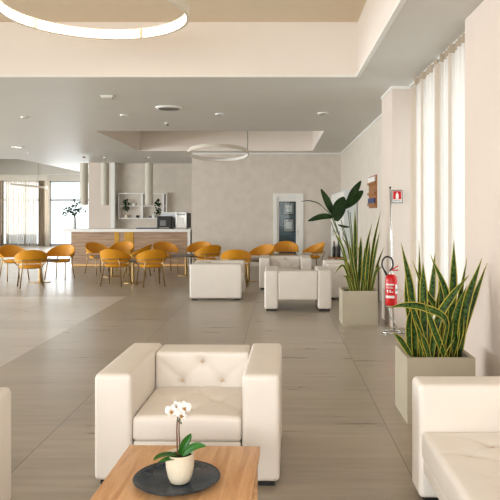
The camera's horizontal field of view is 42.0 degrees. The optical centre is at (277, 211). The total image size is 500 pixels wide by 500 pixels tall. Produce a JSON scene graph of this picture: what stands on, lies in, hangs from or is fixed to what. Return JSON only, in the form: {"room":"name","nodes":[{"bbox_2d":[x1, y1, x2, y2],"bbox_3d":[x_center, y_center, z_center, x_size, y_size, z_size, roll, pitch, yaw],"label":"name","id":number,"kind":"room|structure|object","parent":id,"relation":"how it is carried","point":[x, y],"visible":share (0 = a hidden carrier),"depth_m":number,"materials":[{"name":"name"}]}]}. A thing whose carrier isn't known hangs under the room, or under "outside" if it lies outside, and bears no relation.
{"room":"hotel lounge","nodes":[
{"label":"hotel lounge","id":0,"kind":"room"},
{"bbox_2d":[0,175,79,245],"bbox_3d":[-11.157,-0.075,32.600,8.086,3.550,0.200,0,0,0],"label":"wall","id":1,"kind":"structure","parent":0,"point":[49,178],"depth_m":32.50,"materials":[{"name":"white paint"}]},
{"bbox_2d":[0,180,47,180],"bbox_3d":[-13.125,-1.570,32.310,3.350,0.040,0.380,0,0,0],"label":"rail","id":2,"kind":"object","parent":1,"relation":"attached to","point":[0,180],"visible":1,"depth_m":32.12,"materials":[{"name":"white metal"}]},
{"bbox_2d":[0,181,3,245],"bbox_3d":[-13.998,0.065,32.150,0.890,3.230,0.147,0,0,0],"label":"curtain","id":3,"kind":"object","parent":2,"relation":"hanging from","point":[1,182],"visible":1,"depth_m":32.15,"materials":[{"name":"beige fabric"}]},
{"bbox_2d":[5,181,36,245],"bbox_3d":[-12.712,0.065,32.152,1.583,3.230,0.241,0,0,0],"label":"curtain","id":4,"kind":"object","parent":2,"relation":"hanging from","point":[20,201],"visible":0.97,"depth_m":32.13,"materials":[{"name":"white fabric"}]},
{"bbox_2d":[38,181,44,245],"bbox_3d":[-11.685,0.065,32.148,0.371,3.230,0.142,0,0,0],"label":"curtain","id":5,"kind":"object","parent":2,"relation":"hanging from","point":[41,191],"visible":0.94,"depth_m":32.15,"materials":[{"name":"beige fabric"}]},
{"bbox_2d":[50,181,79,245],"bbox_3d":[-9.269,0.075,32.600,4.312,3.250,0.070,0,0,0],"label":"window","id":6,"kind":"structure","parent":1,"relation":"in","point":[51,244],"depth_m":32.57,"materials":[{"name":"paint"}]},
{"bbox_2d":[88,163,110,227],"bbox_3d":[-6.691,-0.075,24.600,0.845,3.550,0.400,0,0,0],"label":"pier","id":7,"kind":"object","parent":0,"point":[99,216],"visible":0.43,"depth_m":24.40,"materials":[{"name":"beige paint"}]},
{"bbox_2d":[111,163,117,227],"bbox_3d":[-6.194,-0.075,24.575,0.150,3.550,0.450,0,0,0],"label":"trim","id":8,"kind":"structure","parent":7,"relation":"attached to","point":[114,166],"depth_m":24.35,"materials":[{"name":"white paint"}]},
{"bbox_2d":[118,164,191,227],"bbox_3d":[-4.802,-0.075,24.900,4.624,3.550,0.200,0,0,0],"label":"wall","id":9,"kind":"structure","parent":0,"point":[175,180],"depth_m":24.80,"materials":[{"name":"beige paint"}]},
{"bbox_2d":[118,193,167,218],"bbox_3d":[-5.120,-0.228,24.680,1.843,0.988,0.240,0,0,0],"label":"wall shelf","id":10,"kind":"object","parent":9,"relation":"attached to","point":[142,206],"visible":0.85,"depth_m":24.57,"materials":[{"name":"white paint"}]},
{"bbox_2d":[123,199,129,211],"bbox_3d":[-5.731,-0.258,24.614,0.256,0.490,0.272,0,0,0],"label":"vine","id":11,"kind":"object","parent":10,"relation":"on","point":[126,203],"visible":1,"depth_m":24.54,"materials":[{"name":"green plant"}]},
{"bbox_2d":[154,199,160,214],"bbox_3d":[-4.543,-0.203,24.610,0.288,0.608,0.280,0,0,0],"label":"vine","id":12,"kind":"object","parent":10,"relation":"on","point":[157,203],"visible":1,"depth_m":24.54,"materials":[{"name":"green plant"}]},
{"bbox_2d":[0,246,422,499],"bbox_3d":[-6.300,1.750,14.250,17.800,0.100,36.900,0,0,0],"label":"floor","id":13,"kind":"structure","parent":0,"point":[344,436],"depth_m":7.15,"materials":[{"name":"beige tile"}]},
{"bbox_2d":[0,387,10,499],"bbox_3d":[-2.030,1.352,3.175,1.000,0.696,1.150,0,0,0],"label":"armchair","id":14,"kind":"object","parent":13,"relation":"on","point":[5,393],"visible":1,"depth_m":3.65,"materials":[{"name":"beige leather"}]},
{"bbox_2d":[0,245,29,280],"bbox_3d":[-6.653,1.271,16.335,0.747,0.863,0.681,0,0,-43],"label":"tub chair","id":15,"kind":"object","parent":13,"relation":"on","point":[6,250],"visible":0.65,"depth_m":16.48,"materials":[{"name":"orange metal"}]},
{"bbox_2d":[13,250,47,288],"bbox_3d":[-5.585,1.271,14.707,0.747,0.863,0.681,0,0,-25],"label":"tub chair","id":16,"kind":"object","parent":13,"relation":"on","point":[28,259],"visible":1,"depth_m":14.49,"materials":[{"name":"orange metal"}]},
{"bbox_2d":[29,258,59,282],"bbox_3d":[-5.767,1.427,15.750,0.900,0.545,0.900,0,0,0],"label":"bistro table","id":17,"kind":"object","parent":13,"relation":"on","point":[49,259],"visible":0.49,"depth_m":15.72,"materials":[{"name":"gold metal"}]},
{"bbox_2d":[44,244,75,279],"bbox_3d":[-5.528,1.271,16.547,0.747,0.863,0.681,0,0,7],"label":"tub chair","id":18,"kind":"object","parent":13,"relation":"on","point":[66,250],"visible":0.84,"depth_m":16.75,"materials":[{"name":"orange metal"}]},
{"bbox_2d":[84,242,113,274],"bbox_3d":[-4.965,1.271,17.931,0.681,0.863,0.747,0,0,41],"label":"tub chair","id":19,"kind":"object","parent":13,"relation":"on","point":[91,247],"visible":0.64,"depth_m":18.11,"materials":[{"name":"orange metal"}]},
{"bbox_2d":[94,255,121,276],"bbox_3d":[-4.393,1.427,17.200,0.900,0.545,0.900,0,0,0],"label":"bistro table","id":20,"kind":"object","parent":13,"relation":"on","point":[97,256],"visible":0.45,"depth_m":17.17,"materials":[{"name":"gold metal"}]},
{"bbox_2d":[99,249,131,286],"bbox_3d":[-3.770,1.271,15.053,0.747,0.863,0.681,0,0,8],"label":"tub chair","id":21,"kind":"object","parent":13,"relation":"on","point":[111,256],"visible":1,"depth_m":14.82,"materials":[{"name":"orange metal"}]},
{"bbox_2d":[108,241,134,272],"bbox_3d":[-4.438,1.271,18.447,0.747,0.863,0.681,0,0,8],"label":"tub chair","id":22,"kind":"object","parent":13,"relation":"on","point":[125,246],"visible":0.48,"depth_m":18.69,"materials":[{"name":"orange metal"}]},
{"bbox_2d":[63,228,191,265],"bbox_3d":[-4.742,1.117,20.770,4.003,1.165,0.840,0,0,0],"label":"bar counter","id":23,"kind":"object","parent":13,"relation":"on","point":[182,238],"depth_m":20.42,"materials":[{"name":"brown wood"}]},
{"bbox_2d":[72,217,76,228],"bbox_3d":[-6.434,0.345,20.550,0.130,0.380,0.130,0,0,0],"label":"vase","id":24,"kind":"object","parent":23,"relation":"on","point":[74,226],"visible":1,"depth_m":20.51,"materials":[{"name":"white ceramic"}]},
{"bbox_2d":[62,199,86,216],"bbox_3d":[-6.486,-0.017,20.432,0.796,0.944,0.706,0,0,-38],"label":"eucalyptus branches","id":25,"kind":"object","parent":24,"relation":"in","point":[73,212],"visible":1,"depth_m":20.49,"materials":[{"name":"green plant"}]},
{"bbox_2d":[63,228,191,231],"bbox_3d":[-4.742,0.580,20.770,4.003,0.090,0.840,0,0,0],"label":"countertop","id":26,"kind":"structure","parent":23,"relation":"on","point":[78,229],"depth_m":20.35,"materials":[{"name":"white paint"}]},
{"bbox_2d":[157,216,174,228],"bbox_3d":[-3.568,0.335,20.690,0.510,0.400,0.460,0,0,0],"label":"coffee machine","id":27,"kind":"object","parent":23,"relation":"on","point":[163,222],"visible":1,"depth_m":20.52,"materials":[{"name":"black plastic"}]},
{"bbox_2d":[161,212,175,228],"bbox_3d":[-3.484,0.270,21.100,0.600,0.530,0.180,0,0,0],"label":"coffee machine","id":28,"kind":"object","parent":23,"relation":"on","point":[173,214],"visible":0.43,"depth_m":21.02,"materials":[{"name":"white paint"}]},
{"bbox_2d":[176,211,190,228],"bbox_3d":[-3.021,0.255,20.752,0.430,0.560,0.457,0,0,0],"label":"espresso machine","id":29,"kind":"object","parent":23,"relation":"on","point":[183,218],"visible":1,"depth_m":20.56,"materials":[{"name":"metal"}]},
{"bbox_2d":[122,259,142,283],"bbox_3d":[-3.502,1.427,15.700,0.900,0.545,0.900,0,0,0],"label":"bistro table","id":30,"kind":"object","parent":13,"relation":"on","point":[133,260],"visible":0.47,"depth_m":15.66,"materials":[{"name":"gold metal"}]},
{"bbox_2d":[123,244,151,277],"bbox_3d":[-3.640,1.271,16.998,0.681,0.863,0.747,0,0,2],"label":"tub chair","id":31,"kind":"object","parent":13,"relation":"on","point":[148,247],"visible":0.44,"depth_m":16.75,"materials":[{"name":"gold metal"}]},
{"bbox_2d":[135,249,166,287],"bbox_3d":[-2.911,1.271,14.957,0.747,0.863,0.681,0,0,-25],"label":"tub chair","id":32,"kind":"object","parent":13,"relation":"on","point":[149,258],"visible":1,"depth_m":14.74,"materials":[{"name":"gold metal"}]},
{"bbox_2d":[153,241,178,272],"bbox_3d":[-3.176,1.271,18.342,0.747,0.863,0.681,0,0,-28],"label":"tub chair","id":33,"kind":"object","parent":13,"relation":"on","point":[169,247],"visible":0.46,"depth_m":18.58,"materials":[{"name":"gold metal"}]},
{"bbox_2d":[90,445,259,499],"bbox_3d":[-0.465,1.485,3.165,0.714,0.430,0.740,0,0,2],"label":"coffee table","id":34,"kind":"object","parent":13,"relation":"on","point":[237,466],"visible":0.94,"depth_m":3.16,"materials":[{"name":"brown wood"}]},
{"bbox_2d":[132,460,220,496],"bbox_3d":[-0.474,1.254,3.050,0.408,0.033,0.408,0,0,0],"label":"plate","id":35,"kind":"object","parent":34,"relation":"on","point":[153,479],"visible":0.73,"depth_m":3.04,"materials":[{"name":"stone"}]},
{"bbox_2d":[166,448,193,484],"bbox_3d":[-0.458,1.193,3.040,0.134,0.135,0.134,0,0,0],"label":"flower pot","id":36,"kind":"object","parent":35,"relation":"on","point":[180,469],"visible":0.77,"depth_m":2.99,"materials":[{"name":"beige ceramic"}]},
{"bbox_2d":[153,401,205,461],"bbox_3d":[-0.459,1.017,3.011,0.240,0.269,0.106,0,0,-14],"label":"orchid","id":37,"kind":"object","parent":36,"relation":"on","point":[178,409],"visible":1,"depth_m":3.02,"materials":[{"name":"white plant"}]},
{"bbox_2d":[169,254,198,275],"bbox_3d":[-2.477,1.427,17.500,0.900,0.545,0.900,0,0,0],"label":"bistro table","id":38,"kind":"object","parent":13,"relation":"on","point":[172,255],"visible":0.79,"depth_m":17.45,"materials":[{"name":"gold metal"}]},
{"bbox_2d":[95,343,281,485],"bbox_3d":[-0.555,1.352,4.510,1.150,0.696,1.000,0,0,1],"label":"armchair","id":39,"kind":"object","parent":13,"relation":"on","point":[234,392],"visible":0.91,"depth_m":4.04,"materials":[{"name":"beige leather"}]},
{"bbox_2d":[186,241,210,272],"bbox_3d":[-2.218,1.271,18.347,0.747,0.863,0.681,0,0,8],"label":"tub chair","id":40,"kind":"object","parent":13,"relation":"on","point":[193,247],"visible":0.4,"depth_m":18.58,"materials":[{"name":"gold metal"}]},
{"bbox_2d":[193,245,221,262],"bbox_3d":[-1.819,1.271,16.861,0.747,0.863,0.681,0,0,-34],"label":"tub chair","id":41,"kind":"object","parent":13,"relation":"on","point":[210,252],"visible":0.76,"depth_m":16.61,"materials":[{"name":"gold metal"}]},
{"bbox_2d":[190,260,244,299],"bbox_3d":[-1.202,1.352,13.075,1.000,0.696,1.150,0,0,0],"label":"armchair","id":42,"kind":"object","parent":13,"relation":"on","point":[208,278],"visible":1,"depth_m":12.50,"materials":[{"name":"beige leather"}]},
{"bbox_2d":[220,249,251,286],"bbox_3d":[-0.964,1.271,14.902,0.747,0.863,0.681,0,0,-3],"label":"tub chair","id":43,"kind":"object","parent":13,"relation":"on","point":[235,254],"visible":0.65,"depth_m":14.64,"materials":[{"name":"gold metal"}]},
{"bbox_2d":[245,258,258,281],"bbox_3d":[-0.726,1.427,16.000,0.900,0.545,0.900,0,0,0],"label":"bistro table","id":44,"kind":"object","parent":13,"relation":"on","point":[253,259],"visible":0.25,"depth_m":15.97,"materials":[{"name":"gold metal"}]},
{"bbox_2d":[249,244,274,261],"bbox_3d":[-0.433,1.271,16.786,0.747,0.863,0.681,0,0,40],"label":"tub chair","id":45,"kind":"object","parent":13,"relation":"on","point":[267,249],"visible":0.56,"depth_m":17.04,"materials":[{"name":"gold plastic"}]},
{"bbox_2d":[259,255,311,289],"bbox_3d":[0.164,1.352,14.700,1.150,0.696,1.000,0,0,0],"label":"armchair","id":46,"kind":"object","parent":13,"relation":"on","point":[283,262],"visible":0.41,"depth_m":14.64,"materials":[{"name":"beige leather"}]},
{"bbox_2d":[274,241,298,254],"bbox_3d":[0.228,1.271,18.548,0.747,0.863,0.681,0,0,0],"label":"tub chair","id":47,"kind":"object","parent":13,"relation":"on","point":[283,246],"visible":0.59,"depth_m":18.78,"materials":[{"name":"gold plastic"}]},
{"bbox_2d":[264,266,330,310],"bbox_3d":[0.343,1.352,11.630,1.150,0.696,1.000,0,0,0],"label":"armchair","id":48,"kind":"object","parent":13,"relation":"on","point":[315,284],"visible":1,"depth_m":11.13,"materials":[{"name":"beige leather"}]},
{"bbox_2d":[301,242,324,265],"bbox_3d":[0.953,1.271,17.917,0.681,0.863,0.747,0,0,-21],"label":"tub chair","id":49,"kind":"object","parent":13,"relation":"on","point":[318,248],"visible":0.73,"depth_m":17.95,"materials":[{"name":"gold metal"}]},
{"bbox_2d":[327,256,342,259],"bbox_3d":[1.356,1.375,15.200,0.400,0.650,0.400,0,0,0],"label":"side table","id":50,"kind":"object","parent":13,"relation":"on","point":[329,257],"visible":0.37,"depth_m":15.02,"materials":[{"name":"brown wood"}]},
{"bbox_2d":[332,241,335,256],"bbox_3d":[1.310,0.865,15.200,0.080,0.370,0.080,0,0,0],"label":"bottle","id":51,"kind":"object","parent":50,"relation":"on","point":[333,247],"visible":0.98,"depth_m":15.18,"materials":[{"name":"black glass"}]},
{"bbox_2d":[336,243,340,256],"bbox_3d":[1.415,0.855,15.200,0.100,0.390,0.100,0,0,0],"label":"bottle","id":52,"kind":"object","parent":50,"relation":"on","point":[338,250],"visible":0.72,"depth_m":15.16,"materials":[{"name":"black glass"}]},
{"bbox_2d":[331,190,356,259],"bbox_3d":[1.770,0.580,17.950,0.340,2.240,3.900,0,0,0],"label":"tall cabinet","id":53,"kind":"object","parent":13,"relation":"on","point":[353,210],"visible":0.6,"depth_m":16.03,"materials":[{"name":"white paint"}]},
{"bbox_2d":[323,260,377,299],"bbox_3d":[1.440,1.352,13.145,1.000,0.696,1.150,0,0,0],"label":"armchair","id":54,"kind":"object","parent":13,"relation":"on","point":[338,280],"visible":0.3,"depth_m":12.57,"materials":[{"name":"beige leather"}]},
{"bbox_2d":[339,287,377,325],"bbox_3d":[1.230,1.442,9.985,0.530,0.517,0.530,0,0,0],"label":"planter","id":55,"kind":"object","parent":13,"relation":"on","point":[356,308],"visible":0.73,"depth_m":9.72,"materials":[{"name":"concrete"}]},
{"bbox_2d":[301,181,363,273],"bbox_3d":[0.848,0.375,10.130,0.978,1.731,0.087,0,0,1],"label":"plant","id":56,"kind":"object","parent":55,"relation":"on","point":[338,209],"visible":0.83,"depth_m":10.13,"materials":[{"name":"green plant"}]},
{"bbox_2d":[334,211,383,290],"bbox_3d":[1.231,0.591,9.920,0.780,1.304,0.419,0,0,0],"label":"snake plant","id":57,"kind":"object","parent":55,"relation":"on","point":[365,274],"visible":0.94,"depth_m":9.89,"materials":[{"name":"green plant"}]},
{"bbox_2d":[382,187,405,333],"bbox_3d":[1.637,0.669,9.150,0.350,2.060,0.262,0,0,0],"label":"stand","id":58,"kind":"object","parent":13,"relation":"on","point":[396,194],"visible":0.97,"depth_m":9.22,"materials":[{"name":"silver metal"}]},
{"bbox_2d":[381,256,403,305],"bbox_3d":[1.618,0.967,9.172,0.303,0.702,0.170,0,0,19],"label":"fire extinguisher","id":59,"kind":"object","parent":58,"relation":"on","point":[391,288],"visible":0.99,"depth_m":9.12,"materials":[{"name":"red metal"}]},
{"bbox_2d":[395,344,474,424],"bbox_3d":[1.308,1.434,5.473,0.545,0.531,0.545,0,0,0],"label":"planter","id":60,"kind":"object","parent":13,"relation":"on","point":[407,367],"visible":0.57,"depth_m":5.20,"materials":[{"name":"concrete"}]},
{"bbox_2d":[389,242,486,356],"bbox_3d":[1.347,0.734,5.468,0.869,0.997,0.451,0,0,5],"label":"snake plant","id":61,"kind":"object","parent":60,"relation":"on","point":[445,334],"visible":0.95,"depth_m":5.41,"materials":[{"name":"green plant"}]},
{"bbox_2d":[412,376,499,499],"bbox_3d":[1.295,1.352,3.050,0.950,0.696,1.900,0,0,0],"label":"sofa","id":62,"kind":"object","parent":13,"relation":"on","point":[456,419],"visible":1,"depth_m":3.77,"materials":[{"name":"beige leather"}]},
{"bbox_2d":[0,0,483,174],"bbox_3d":[-6.300,-2.325,14.250,17.800,0.950,36.900,0,0,0],"label":"ceiling","id":63,"kind":"structure","parent":0,"point":[68,121],"depth_m":8.90,"materials":[{"name":"paint"}]},
{"bbox_2d":[10,164,47,188],"bbox_3d":[-11.296,-1.832,29.500,1.600,1.544,1.601,0,0,-17],"label":"ring pendant light","id":64,"kind":"object","parent":63,"relation":"hanging from","point":[15,184],"visible":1,"depth_m":28.87,"materials":[{"name":"metal"}]},
{"bbox_2d":[80,157,87,204],"bbox_3d":[-6.521,-1.043,21.850,0.270,1.615,0.270,0,0,0],"label":"pendant lamp","id":65,"kind":"object","parent":63,"relation":"hanging from","point":[83,166],"visible":1,"depth_m":21.74,"materials":[{"name":"white"}]},
{"bbox_2d":[0,0,188,39],"bbox_3d":[-1.878,-2.315,6.670,1.920,0.590,1.920,0,0,0],"label":"ring pendant light","id":66,"kind":"object","parent":63,"relation":"hanging from","point":[6,11],"visible":1,"depth_m":7.39,"materials":[{"name":"metal"}]},
{"bbox_2d":[101,157,108,204],"bbox_3d":[-5.816,-1.043,21.850,0.270,1.615,0.270,0,0,0],"label":"pendant lamp","id":67,"kind":"object","parent":63,"relation":"hanging from","point":[104,166],"visible":1,"depth_m":21.74,"materials":[{"name":"white paint"}]},
{"bbox_2d":[100,95,115,99],"bbox_3d":[-2.710,-1.825,10.362,0.200,0.050,0.180,0,0,0],"label":"smoke detector","id":68,"kind":"object","parent":63,"relation":"attached to","point":[105,97],"visible":1,"depth_m":10.30,"materials":[{"name":"white paint"}]},
{"bbox_2d":[145,157,152,204],"bbox_3d":[-4.336,-1.043,21.850,0.270,1.615,0.270,0,0,0],"label":"pendant lamp","id":69,"kind":"object","parent":63,"relation":"hanging from","point":[148,166],"visible":1,"depth_m":21.74,"materials":[{"name":"white paint"}]},
{"bbox_2d":[155,105,182,110],"bbox_3d":[-1.929,-1.835,11.502,0.480,0.030,0.480,0,0,0],"label":"ceiling vent","id":70,"kind":"object","parent":63,"relation":"in","point":[162,107],"visible":1,"depth_m":11.45,"materials":[{"name":"white metal"}]},
{"bbox_2d":[158,107,178,109],"bbox_3d":[-1.929,-1.838,11.502,0.370,0.024,0.370,0,0,0],"label":"grille","id":71,"kind":"object","parent":70,"relation":"attached to","point":[159,108],"depth_m":11.47,"materials":[{"name":"grey metal"}]},
{"bbox_2d":[0,0,405,77],"bbox_3d":[-2.540,-1.863,5.065,7.320,0.034,7.730,0,0,0],"label":"trim","id":72,"kind":"structure","parent":63,"relation":"attached to","point":[400,3],"depth_m":8.88,"materials":[{"name":"white paint"}]},
{"bbox_2d":[188,131,248,161],"bbox_3d":[-1.556,-1.990,17.007,1.602,1.219,1.598,0,0,26],"label":"ring pendant light","id":73,"kind":"object","parent":63,"relation":"hanging from","point":[201,145],"visible":0.98,"depth_m":16.98,"materials":[{"name":"metal"}]},
{"bbox_2d":[409,32,464,86],"bbox_3d":[1.930,-1.840,7.905,0.024,0.020,3.270,0,0,0],"label":"rail","id":74,"kind":"object","parent":63,"relation":"attached to","point":[412,83],"visible":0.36,"depth_m":8.31,"materials":[{"name":"white metal"}]},
{"bbox_2d":[410,59,439,318],"bbox_3d":[1.913,-0.075,8.390,0.180,3.510,1.220,0,0,0],"label":"curtain","id":75,"kind":"object","parent":74,"relation":"hanging from","point":[422,92],"visible":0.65,"depth_m":8.47,"materials":[{"name":"white fabric"}]},
{"bbox_2d":[434,33,464,349],"bbox_3d":[1.922,-0.075,6.985,0.171,3.510,1.268,0,0,-2],"label":"curtain","id":76,"kind":"object","parent":74,"relation":"hanging from","point":[449,73],"visible":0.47,"depth_m":7.06,"materials":[{"name":"white fabric"}]},
{"bbox_2d":[192,154,340,265],"bbox_3d":[-0.045,-0.075,20.400,5.290,3.550,0.200,0,0,0],"label":"wall","id":77,"kind":"structure","parent":0,"point":[232,201],"depth_m":20.30,"materials":[{"name":"beige paint"}]},
{"bbox_2d":[192,153,339,153],"bbox_3d":[-0.365,-1.830,20.293,4.650,0.040,0.015,0,0,0],"label":"trim","id":78,"kind":"structure","parent":77,"relation":"attached to","point":[192,153],"depth_m":20.29,"materials":[{"name":"white paint"}]},
{"bbox_2d":[273,193,302,255],"bbox_3d":[0.320,0.560,20.325,0.943,2.280,0.110,0,0,0],"label":"door","id":79,"kind":"structure","parent":77,"relation":"in","point":[298,197],"depth_m":20.27,"materials":[{"name":"white paint"}]},
{"bbox_2d":[279,201,295,254],"bbox_3d":[0.300,0.450,20.830,1.400,2.500,0.060,0,0,0],"label":"wall","id":80,"kind":"structure","parent":0,"point":[283,236],"depth_m":20.80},
{"bbox_2d":[283,218,294,231],"bbox_3d":[0.343,0.425,20.765,0.367,0.450,0.050,0,0,0],"label":"picture frame","id":81,"kind":"object","parent":80,"relation":"attached to","point":[288,223],"visible":1,"depth_m":20.74,"materials":[{"name":"black plastic"}]},
{"bbox_2d":[286,222,291,228],"bbox_3d":[0.343,0.425,20.747,0.184,0.225,0.006,0,0,0],"label":"print","id":82,"kind":"object","parent":81,"relation":"attached to","point":[288,224],"depth_m":20.74},
{"bbox_2d":[283,202,294,214],"bbox_3d":[0.351,-0.110,20.765,0.351,0.420,0.050,0,0,0],"label":"picture frame","id":83,"kind":"object","parent":80,"relation":"attached to","point":[288,207],"visible":1,"depth_m":20.75,"materials":[{"name":"black plastic"}]},
{"bbox_2d":[286,205,291,211],"bbox_3d":[0.351,-0.110,20.747,0.176,0.210,0.006,0,0,0],"label":"print","id":84,"kind":"object","parent":83,"relation":"attached to","point":[288,207],"depth_m":20.74},
{"bbox_2d":[341,116,381,301],"bbox_3d":[2.280,-0.075,15.400,0.640,3.550,9.800,0,0,0],"label":"wall","id":85,"kind":"structure","parent":0,"point":[362,160],"depth_m":14.40,"materials":[{"name":"beige paint"}]},
{"bbox_2d":[340,114,381,153],"bbox_3d":[1.952,-1.830,15.400,0.015,0.040,9.800,0,0,0],"label":"trim","id":86,"kind":"structure","parent":85,"relation":"attached to","point":[379,116],"depth_m":14.79,"materials":[{"name":"white paint"}]},
{"bbox_2d":[367,175,376,207],"bbox_3d":[1.930,-0.410,13.350,0.060,0.660,1.000,0,0,0],"label":"wall rack","id":87,"kind":"object","parent":85,"relation":"attached to","point":[372,193],"visible":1,"depth_m":13.17,"materials":[{"name":"brown wood"}]},
{"bbox_2d":[368,176,374,182],"bbox_3d":[1.921,-0.660,13.350,0.025,0.100,0.900,0,0,0],"label":"stack","id":88,"kind":"object","parent":87,"relation":"on","point":[371,179],"visible":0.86,"depth_m":13.27,"materials":[{"name":"white paper"}]},
{"bbox_2d":[368,198,374,202],"bbox_3d":[1.921,-0.230,13.350,0.025,0.100,0.900,0,0,0],"label":"stack","id":89,"kind":"object","parent":87,"relation":"on","point":[371,200],"visible":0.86,"depth_m":13.27,"materials":[{"name":"blue paper"}]},
{"bbox_2d":[382,89,409,327],"bbox_3d":[2.138,-0.075,10.025,0.925,3.550,0.950,0,0,0],"label":"wall pillar","id":90,"kind":"structure","parent":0,"point":[396,104],"depth_m":9.55,"materials":[{"name":"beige paint"}]},
{"bbox_2d":[381,86,411,99],"bbox_3d":[1.980,-1.830,10.018,0.640,0.040,0.965,0,0,0],"label":"trim","id":91,"kind":"structure","parent":90,"relation":"attached to","point":[391,87],"depth_m":9.54,"materials":[{"name":"white paint"}]},
{"bbox_2d":[465,0,499,375],"bbox_3d":[2.200,-0.075,1.030,0.800,3.550,10.460,0,0,0],"label":"wall","id":92,"kind":"structure","parent":0,"point":[482,26],"depth_m":5.69,"materials":[{"name":"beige paint"}]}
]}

